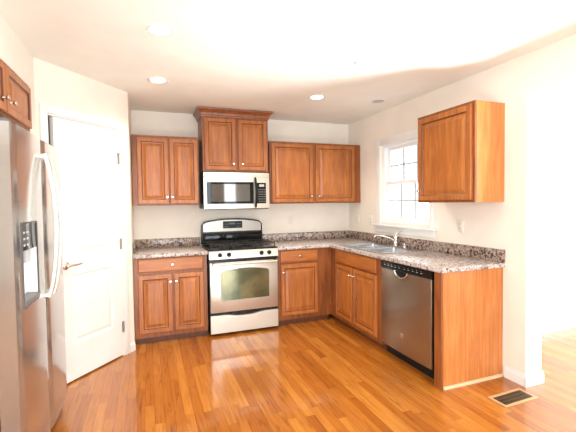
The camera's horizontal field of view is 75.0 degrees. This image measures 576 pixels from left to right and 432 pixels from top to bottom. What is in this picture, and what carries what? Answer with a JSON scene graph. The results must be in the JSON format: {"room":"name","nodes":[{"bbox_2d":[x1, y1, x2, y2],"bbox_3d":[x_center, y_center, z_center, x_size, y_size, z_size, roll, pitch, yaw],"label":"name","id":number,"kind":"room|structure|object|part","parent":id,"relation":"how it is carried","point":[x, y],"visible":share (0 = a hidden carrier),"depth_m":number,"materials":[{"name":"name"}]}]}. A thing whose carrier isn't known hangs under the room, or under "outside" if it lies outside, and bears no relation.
{"room":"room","nodes":[
{"label":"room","id":0,"kind":"room"},
{"bbox_2d":[0,15,28,85],"bbox_3d":[-1.939,-0.991,1.948,0.731,0.247,1.070,-2,2,-20],"label":"wall","id":1,"kind":"structure","parent":0,"point":[13,53],"depth_m":2.29,"materials":[{"name":"white paint"}]},
{"bbox_2d":[0,59,31,131],"bbox_3d":[-1.874,-0.714,2.009,0.677,0.307,1.013,-2,2,-20],"label":"upper cabinet","id":2,"kind":"object","parent":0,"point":[15,95],"visible":0.99,"depth_m":2.25,"materials":[{"name":"brown wood"}]},
{"bbox_3d":[-1.509,-0.714,1.880,0.020,0.273,0.480,-2,2,-20],"label":"door","id":3,"kind":"part","parent":2,"relation":"part of","materials":[{"name":"brown wood"}]},
{"bbox_3d":[-1.615,-0.721,2.105,0.019,0.307,1.013,-2,2,-20],"label":"frame","id":4,"kind":"part","parent":2,"relation":"part of","materials":[{"name":"brown wood"}]},
{"bbox_2d":[28,51,35,135],"bbox_3d":[-2.133,0.109,2.548,0.731,2.482,0.130,-2,2,-20],"label":"wall","id":5,"kind":"structure","parent":0,"point":[30,57],"depth_m":2.65,"materials":[{"name":"white paint"}]},
{"bbox_2d":[33,57,133,344],"bbox_3d":[-1.709,0.081,3.190,0.100,2.482,0.926,0,2,19],"label":"wall","id":6,"kind":"structure","parent":0,"point":[55,86],"depth_m":3.15,"materials":[{"name":"white paint"}]},
{"bbox_2d":[39,103,129,382],"bbox_3d":[-1.688,0.241,3.167,0.155,2.163,0.823,0,2,19],"label":"door","id":7,"kind":"structure","parent":6,"relation":"in","point":[91,155],"depth_m":3.17,"materials":[{"name":"white wood"}]},
{"bbox_3d":[-1.703,0.390,2.970,0.055,0.062,0.147,0,2,19],"label":"handle","id":8,"kind":"part","parent":7,"relation":"part of","materials":[{"name":"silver metal"}]},
{"bbox_2d":[130,341,135,352],"bbox_3d":[-1.499,1.263,3.617,0.012,0.085,0.069,0,2,19],"label":"baseboard","id":9,"kind":"structure","parent":6,"relation":"attached to","point":[132,345],"depth_m":3.61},
{"bbox_2d":[127,93,134,340],"bbox_3d":[-1.681,0.056,3.924,0.100,2.482,0.707,-2,2,-20],"label":"wall","id":10,"kind":"structure","parent":0,"point":[129,110],"depth_m":3.81,"materials":[{"name":"white paint"}]},
{"bbox_2d":[48,110,348,265],"bbox_3d":[-1.058,0.024,4.598,4.382,2.482,0.120,-2,2,-20],"label":"wall","id":11,"kind":"structure","parent":0,"point":[158,221],"depth_m":4.74,"materials":[{"name":"white paint"}]},
{"bbox_2d":[131,134,198,205],"bbox_3d":[-1.370,-0.496,4.209,0.692,0.753,0.357,-2,2,-20],"label":"upper cabinet","id":12,"kind":"object","parent":11,"relation":"attached to","point":[165,169],"visible":1,"depth_m":4.07,"materials":[{"name":"brown wood"}]},
{"bbox_3d":[-1.450,-0.485,4.034,0.319,0.712,0.020,-2,2,-20],"label":"door","id":13,"kind":"part","parent":12,"relation":"part of","materials":[{"name":"brown wood"}]},
{"bbox_3d":[-1.148,-0.493,4.146,0.301,0.712,0.020,-2,2,-20],"label":"door","id":14,"kind":"part","parent":12,"relation":"part of","materials":[{"name":"brown wood"}]},
{"bbox_2d":[133,237,199,253],"bbox_3d":[-1.321,0.318,4.176,0.734,0.102,0.498,-2,2,-20],"label":"backsplash","id":15,"kind":"structure","parent":11,"relation":"attached to","point":[186,241],"depth_m":4.38,"materials":[{"name":"stone"}]},
{"bbox_2d":[193,106,272,173],"bbox_3d":[-0.648,-0.861,4.438,0.868,0.698,0.414,-2,2,-20],"label":"upper cabinet","id":16,"kind":"object","parent":11,"relation":"attached to","point":[229,140],"visible":0.98,"depth_m":4.28,"materials":[{"name":"brown wood"}]},
{"bbox_3d":[-0.763,-0.809,4.223,0.351,0.580,0.020,-2,2,-20],"label":"door","id":17,"kind":"part","parent":16,"relation":"part of","materials":[{"name":"brown wood"}]},
{"bbox_3d":[-0.652,-1.165,4.428,0.868,0.089,0.414,-2,2,-20],"label":"crown moulding","id":18,"kind":"part","parent":16,"relation":"part of","materials":[{"name":"brown wood"}]},
{"bbox_2d":[199,172,269,209],"bbox_3d":[-0.631,-0.290,4.426,0.762,0.419,0.479,-2,2,-20],"label":"microwave","id":19,"kind":"object","parent":16,"relation":"attached to","point":[217,190],"visible":1,"depth_m":4.25,"materials":[{"name":"silver metal"}]},
{"bbox_3d":[-0.655,-0.262,4.243,0.583,0.356,0.040,-2,2,-20],"label":"door","id":20,"kind":"part","parent":19,"relation":"part of","materials":[{"name":"silver metal"}]},
{"bbox_3d":[-0.368,-0.269,4.306,0.025,0.349,0.070,-2,2,-20],"label":"handle","id":21,"kind":"part","parent":19,"relation":"part of","materials":[{"name":"black plastic"}]},
{"bbox_3d":[-0.312,-0.267,4.373,0.110,0.238,0.036,-2,2,-20],"label":"keypad panel","id":22,"kind":"part","parent":19,"relation":"part of","materials":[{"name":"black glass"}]},
{"bbox_3d":[-0.597,-0.820,4.305,0.760,0.624,0.019,-2,2,-20],"label":"frame","id":23,"kind":"part","parent":16,"relation":"part of","materials":[{"name":"brown wood"}]},
{"bbox_3d":[-0.410,-0.818,4.354,0.342,0.580,0.020,-2,2,-20],"label":"door","id":24,"kind":"part","parent":16,"relation":"part of","materials":[{"name":"brown wood"}]},
{"bbox_2d":[288,216,293,223],"bbox_3d":[0.041,0.053,4.941,0.072,0.116,0.009,-2,2,-20],"label":"wall outlet","id":25,"kind":"object","parent":11,"relation":"attached to","point":[291,218],"visible":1,"depth_m":4.94,"materials":[{"name":"beige plastic"}]},
{"bbox_2d":[267,141,360,203],"bbox_3d":[0.322,-0.542,4.840,1.252,0.753,0.357,-2,2,-20],"label":"upper cabinet","id":26,"kind":"object","parent":11,"relation":"attached to","point":[299,172],"visible":0.96,"depth_m":4.70,"materials":[{"name":"brown wood"}]},
{"bbox_3d":[0.056,-0.525,4.596,0.541,0.712,0.020,-2,2,-20],"label":"door","id":27,"kind":"part","parent":26,"relation":"part of","materials":[{"name":"brown wood"}]},
{"bbox_3d":[0.609,-0.540,4.802,0.555,0.712,0.020,-2,2,-20],"label":"door","id":28,"kind":"part","parent":26,"relation":"part of","materials":[{"name":"brown wood"}]},
{"bbox_2d":[0,0,575,124],"bbox_3d":[0.932,-1.160,0.635,10.100,0.100,8.870,-2,2,-20],"label":"ceiling","id":29,"kind":"structure","parent":0,"point":[255,55],"depth_m":2.55,"materials":[{"name":"beige paint"}]},
{"bbox_2d":[147,77,168,83],"bbox_3d":[-1.118,-1.167,3.228,0.175,0.006,0.175,-2,2,-20],"label":"recessed light","id":30,"kind":"object","parent":29,"relation":"in","point":[158,80],"visible":1,"depth_m":3.23,"materials":[{"name":"beige"}]},
{"bbox_2d":[145,23,174,36],"bbox_3d":[-0.786,-1.140,2.306,0.175,0.006,0.175,-2,2,-20],"label":"recessed light","id":31,"kind":"object","parent":29,"relation":"in","point":[156,29],"visible":1,"depth_m":2.30,"materials":[{"name":"beige"}]},
{"bbox_2d":[308,95,325,99],"bbox_3d":[0.295,-1.207,3.815,0.175,0.006,0.175,-2,2,-20],"label":"recessed light","id":32,"kind":"object","parent":29,"relation":"in","point":[313,97],"visible":1,"depth_m":3.81,"materials":[{"name":"beige"}]},
{"bbox_2d":[356,60,367,66],"bbox_3d":[0.568,-1.167,2.879,0.096,0.027,0.096,-2,2,-20],"label":"smoke detector","id":33,"kind":"object","parent":29,"relation":"attached to","point":[361,63],"visible":1,"depth_m":2.85,"materials":[{"name":"white plastic"}]},
{"bbox_2d":[370,99,385,103],"bbox_3d":[0.959,-1.222,3.998,0.175,0.006,0.175,-2,2,-20],"label":"recessed light","id":34,"kind":"object","parent":29,"relation":"in","point":[375,101],"visible":1,"depth_m":4.00,"materials":[{"name":"grey plastic"}]},
{"bbox_2d":[51,314,575,431],"bbox_3d":[0.942,1.419,0.794,9.800,0.100,8.720,-2,2,-20],"label":"floor","id":35,"kind":"structure","parent":0,"point":[323,375],"depth_m":2.80,"materials":[{"name":"brown wood"}]},
{"bbox_2d":[0,117,66,431],"bbox_3d":[-1.709,0.460,2.001,0.881,1.806,0.970,-2,2,-20],"label":"refrigerator","id":36,"kind":"object","parent":35,"relation":"on","point":[33,377],"visible":1,"depth_m":1.84,"materials":[{"name":"grey metal"}]},
{"bbox_3d":[-1.303,0.196,1.846,0.045,0.064,0.070,-2,2,-20],"label":"dispenser spout","id":37,"kind":"part","parent":36,"relation":"part of","materials":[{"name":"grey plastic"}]},
{"bbox_3d":[-1.301,0.099,1.844,0.052,0.127,0.244,-2,2,-20],"label":"dispenser control panel","id":38,"kind":"part","parent":36,"relation":"part of","materials":[{"name":"black glass"}]},
{"bbox_3d":[-1.298,0.230,1.849,0.056,0.405,0.260,-2,2,-20],"label":"dispenser frame","id":39,"kind":"part","parent":36,"relation":"part of","materials":[{"name":"plastic"}]},
{"bbox_3d":[-1.332,0.054,2.099,0.086,0.808,0.022,-2,2,-20],"label":"door handle","id":40,"kind":"part","parent":36,"relation":"part of","materials":[{"name":"silver metal"}]},
{"bbox_3d":[-1.498,0.399,2.352,0.085,1.669,0.457,-2,2,-20],"label":"fridge door","id":41,"kind":"part","parent":36,"relation":"part of","materials":[{"name":"silver metal"}]},
{"bbox_3d":[-1.371,0.051,2.201,0.086,0.808,0.022,-2,2,-20],"label":"door handle","id":42,"kind":"part","parent":36,"relation":"part of","materials":[{"name":"silver metal"}]},
{"bbox_2d":[133,255,207,343],"bbox_3d":[-1.290,0.847,4.121,0.723,0.876,0.652,-2,2,-20],"label":"base cabinet","id":43,"kind":"object","parent":35,"relation":"on","point":[171,295],"visible":0.96,"depth_m":3.85,"materials":[{"name":"brown wood"}]},
{"bbox_3d":[-1.338,0.889,3.800,0.325,0.591,0.020,-2,2,-20],"label":"door","id":44,"kind":"part","parent":43,"relation":"part of","materials":[{"name":"brown wood"}]},
{"bbox_2d":[133,237,207,258],"bbox_3d":[-1.297,0.339,4.112,0.734,0.140,0.635,-2,2,-20],"label":"countertop","id":45,"kind":"structure","parent":43,"relation":"on","point":[186,246],"depth_m":4.25,"materials":[{"name":"stone"}]},
{"bbox_3d":[-1.194,0.495,3.843,0.645,0.137,0.020,-2,2,-20],"label":"drawer","id":46,"kind":"part","parent":43,"relation":"part of","materials":[{"name":"brown wood"}]},
{"bbox_3d":[-1.026,0.881,3.917,0.299,0.591,0.020,-2,2,-20],"label":"door","id":47,"kind":"part","parent":43,"relation":"part of","materials":[{"name":"brown wood"}]},
{"bbox_2d":[201,218,277,334],"bbox_3d":[-0.567,0.651,4.338,0.763,1.232,0.705,-2,2,-20],"label":"gas range","id":48,"kind":"object","parent":35,"relation":"on","point":[242,269],"visible":0.98,"depth_m":4.10,"materials":[{"name":"silver metal"}]},
{"bbox_3d":[-0.676,0.105,4.590,0.238,0.086,0.002,-2,2,-20],"label":"display panel","id":49,"kind":"part","parent":48,"relation":"part of","materials":[{"name":"black plastic"}]},
{"bbox_3d":[-0.673,0.267,4.595,0.723,0.125,0.022,-2,2,-20],"label":"backguard panel","id":50,"kind":"part","parent":48,"relation":"part of","materials":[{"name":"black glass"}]},
{"bbox_2d":[201,239,277,251],"bbox_3d":[-0.574,0.326,4.333,0.763,0.066,0.581,-2,2,-20],"label":"cooktop","id":51,"kind":"object","parent":48,"relation":"in","point":[214,245],"depth_m":4.20,"materials":[{"name":"metal"}]},
{"bbox_3d":[-0.478,0.409,4.085,0.763,0.084,0.068,-2,2,-20],"label":"control panel","id":52,"kind":"part","parent":48,"relation":"part of","materials":[{"name":"silver metal"}]},
{"bbox_3d":[-0.470,0.755,4.088,0.751,0.535,0.033,-2,2,-20],"label":"oven door","id":53,"kind":"part","parent":48,"relation":"part of","materials":[{"name":"silver metal"}]},
{"bbox_3d":[-0.465,1.148,4.102,0.751,0.192,0.034,-2,2,-20],"label":"storage drawer","id":54,"kind":"part","parent":48,"relation":"part of","materials":[{"name":"silver metal"}]},
{"bbox_3d":[-0.452,0.505,4.021,0.704,0.026,0.038,-2,2,-20],"label":"oven handle","id":55,"kind":"part","parent":48,"relation":"part of","materials":[{"name":"silver metal"}]},
{"bbox_3d":[-0.458,0.729,4.073,0.546,0.352,0.008,-2,2,-20],"label":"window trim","id":56,"kind":"part","parent":48,"relation":"part of","materials":[{"name":"grey glass"}]},
{"bbox_2d":[277,247,330,324],"bbox_3d":[0.103,0.810,4.641,0.668,0.876,0.652,-2,2,-20],"label":"base cabinet","id":57,"kind":"object","parent":35,"relation":"on","point":[304,275],"visible":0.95,"depth_m":4.37,"materials":[{"name":"brown wood"}]},
{"bbox_3d":[0.132,0.460,4.338,0.462,0.137,0.020,-2,2,-20],"label":"drawer","id":58,"kind":"part","parent":57,"relation":"part of","materials":[{"name":"brown wood"}]},
{"bbox_3d":[0.138,0.845,4.351,0.462,0.588,0.020,-2,2,-20],"label":"door","id":59,"kind":"part","parent":57,"relation":"part of","materials":[{"name":"brown wood"}]},
{"bbox_2d":[330,248,386,349],"bbox_3d":[0.954,0.816,4.105,0.652,0.876,1.049,-2,2,-20],"label":"base cabinet","id":60,"kind":"object","parent":35,"relation":"on","point":[356,279],"visible":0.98,"depth_m":3.89,"materials":[{"name":"brown wood"}]},
{"bbox_3d":[0.624,0.849,4.179,0.020,0.591,0.376,-2,2,-20],"label":"door","id":61,"kind":"part","parent":60,"relation":"part of","materials":[{"name":"brown wood"}]},
{"bbox_3d":[0.772,0.860,3.783,0.020,0.591,0.426,-2,2,-20],"label":"door","id":62,"kind":"part","parent":60,"relation":"part of","materials":[{"name":"brown wood"}]},
{"bbox_2d":[262,230,504,273],"bbox_3d":[0.689,0.319,3.885,1.276,0.140,2.450,-2,2,-20],"label":"countertop","id":63,"kind":"structure","parent":60,"relation":"on","point":[439,257],"depth_m":3.59,"materials":[{"name":"stone"}]},
{"bbox_2d":[339,242,425,253],"bbox_3d":[0.982,0.428,4.048,0.531,0.185,0.841,-2,2,-20],"label":"sink","id":64,"kind":"object","parent":63,"relation":"in","point":[376,247],"visible":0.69,"depth_m":4.05,"materials":[{"name":"metal"}]},
{"bbox_2d":[374,231,402,246],"bbox_3d":[1.095,0.245,4.096,0.282,0.173,0.240,-2,2,-20],"label":"faucet","id":65,"kind":"object","parent":63,"relation":"on","point":[395,236],"visible":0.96,"depth_m":4.11,"materials":[{"name":"silver metal"}]},
{"bbox_2d":[381,260,433,378],"bbox_3d":[1.258,0.844,3.282,0.620,0.868,0.692,-2,2,-20],"label":"dishwasher","id":66,"kind":"object","parent":35,"relation":"on","point":[407,291],"visible":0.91,"depth_m":3.11,"materials":[{"name":"silver metal"}]},
{"bbox_3d":[0.975,0.500,3.199,0.030,0.055,0.170,-2,2,-20],"label":"pocket handle","id":67,"kind":"part","parent":66,"relation":"part of","materials":[{"name":"black plastic"}]},
{"bbox_3d":[1.066,1.234,3.222,0.020,0.099,0.692,-2,2,-20],"label":"toe panel","id":68,"kind":"part","parent":66,"relation":"part of","materials":[{"name":"black plastic"}]},
{"bbox_2d":[434,267,503,389],"bbox_3d":[1.416,0.851,2.917,0.618,0.876,0.088,-2,2,-20],"label":"end panel","id":69,"kind":"object","parent":35,"relation":"on","point":[468,305],"visible":0.89,"depth_m":2.87,"materials":[{"name":"brown wood"}]},
{"bbox_3d":[1.442,1.280,2.901,0.597,0.018,0.016,-2,2,-20],"label":"shoe moulding","id":70,"kind":"part","parent":69,"relation":"part of","materials":[{"name":"beige wood"}]},
{"bbox_2d":[487,388,538,407],"bbox_3d":[1.600,1.292,2.670,0.330,0.006,0.150,-2,2,-22],"label":"floor vent","id":71,"kind":"object","parent":35,"relation":"in","point":[516,396],"visible":1,"depth_m":2.67,"materials":[{"name":"brown metal"}]},
{"bbox_2d":[493,390,532,404],"bbox_3d":[1.600,1.292,2.670,0.280,0.005,0.104,-2,2,-22],"label":"grille","id":72,"kind":"object","parent":71,"relation":"attached to","point":[511,397],"depth_m":2.67,"materials":[{"name":"brown metal"}]},
{"bbox_2d":[348,34,575,374],"bbox_3d":[2.441,0.090,1.252,0.170,2.482,8.600,-2,2,-20],"label":"wall","id":73,"kind":"structure","parent":0,"point":[514,225],"depth_m":2.91,"materials":[{"name":"white paint"}]},
{"bbox_2d":[369,215,372,224],"bbox_3d":[1.043,0.051,4.735,0.009,0.116,0.072,-2,2,-20],"label":"wall outlet","id":74,"kind":"object","parent":73,"relation":"attached to","point":[370,216],"visible":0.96,"depth_m":4.73,"materials":[{"name":"beige plastic"}]},
{"bbox_2d":[371,129,437,237],"bbox_3d":[1.298,-0.352,4.152,0.180,1.108,1.085,-2,2,-20],"label":"window","id":75,"kind":"structure","parent":73,"relation":"in","point":[388,165],"depth_m":4.30,"materials":[{"name":"white plastic"}]},
{"bbox_3d":[1.357,-0.584,4.146,0.028,0.440,0.775,-2,2,-20],"label":"sash","id":76,"kind":"part","parent":75,"relation":"part of","materials":[{"name":"white plastic"}]},
{"bbox_3d":[1.291,0.140,4.163,0.150,0.124,1.085,-2,2,-20],"label":"sill","id":77,"kind":"part","parent":75,"relation":"part of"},
{"bbox_3d":[1.342,-0.376,4.146,0.100,0.915,0.835,-2,2,-20],"label":"frame","id":78,"kind":"part","parent":75,"relation":"part of","materials":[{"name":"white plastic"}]},
{"bbox_3d":[1.330,-0.171,4.148,0.028,0.455,0.775,-2,2,-20],"label":"sash","id":79,"kind":"part","parent":75,"relation":"part of","materials":[{"name":"white plastic"}]},
{"bbox_2d":[416,100,504,202],"bbox_3d":[1.421,-0.501,3.181,0.357,0.770,0.639,-2,2,-20],"label":"upper cabinet","id":80,"kind":"object","parent":73,"relation":"attached to","point":[461,148],"visible":1,"depth_m":2.94,"materials":[{"name":"brown wood"}]},
{"bbox_3d":[1.293,-0.494,3.134,0.020,0.726,0.595,-2,2,-20],"label":"door","id":81,"kind":"part","parent":80,"relation":"part of","materials":[{"name":"brown wood"}]},
{"bbox_3d":[1.311,-0.498,3.140,0.019,0.770,0.639,-2,2,-20],"label":"frame","id":82,"kind":"part","parent":80,"relation":"part of","materials":[{"name":"brown wood"}]},
{"bbox_2d":[457,220,463,232],"bbox_3d":[1.552,0.090,3.376,0.009,0.116,0.072,-2,2,-20],"label":"wall outlet","id":83,"kind":"object","parent":73,"relation":"attached to","point":[460,223],"visible":1,"depth_m":3.37,"materials":[{"name":"beige plastic"}]},
{"bbox_2d":[504,366,543,386],"bbox_3d":[1.743,1.230,3.203,0.198,0.090,0.760,-2,2,-20],"label":"baseboard","id":84,"kind":"structure","parent":73,"relation":"attached to","point":[536,378],"depth_m":2.86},
{"bbox_2d":[542,96,575,324],"bbox_3d":[3.159,-0.020,4.166,3.218,2.482,0.120,-2,2,-20],"label":"wall","id":85,"kind":"structure","parent":0,"point":[559,140],"depth_m":4.00,"materials":[{"name":"white paint"}]},
{"bbox_2d":[542,319,575,333],"bbox_3d":[3.199,1.177,4.144,3.218,0.090,0.014,-2,2,-20],"label":"baseboard","id":86,"kind":"structure","parent":85,"relation":"attached to","point":[561,325],"depth_m":4.03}
]}

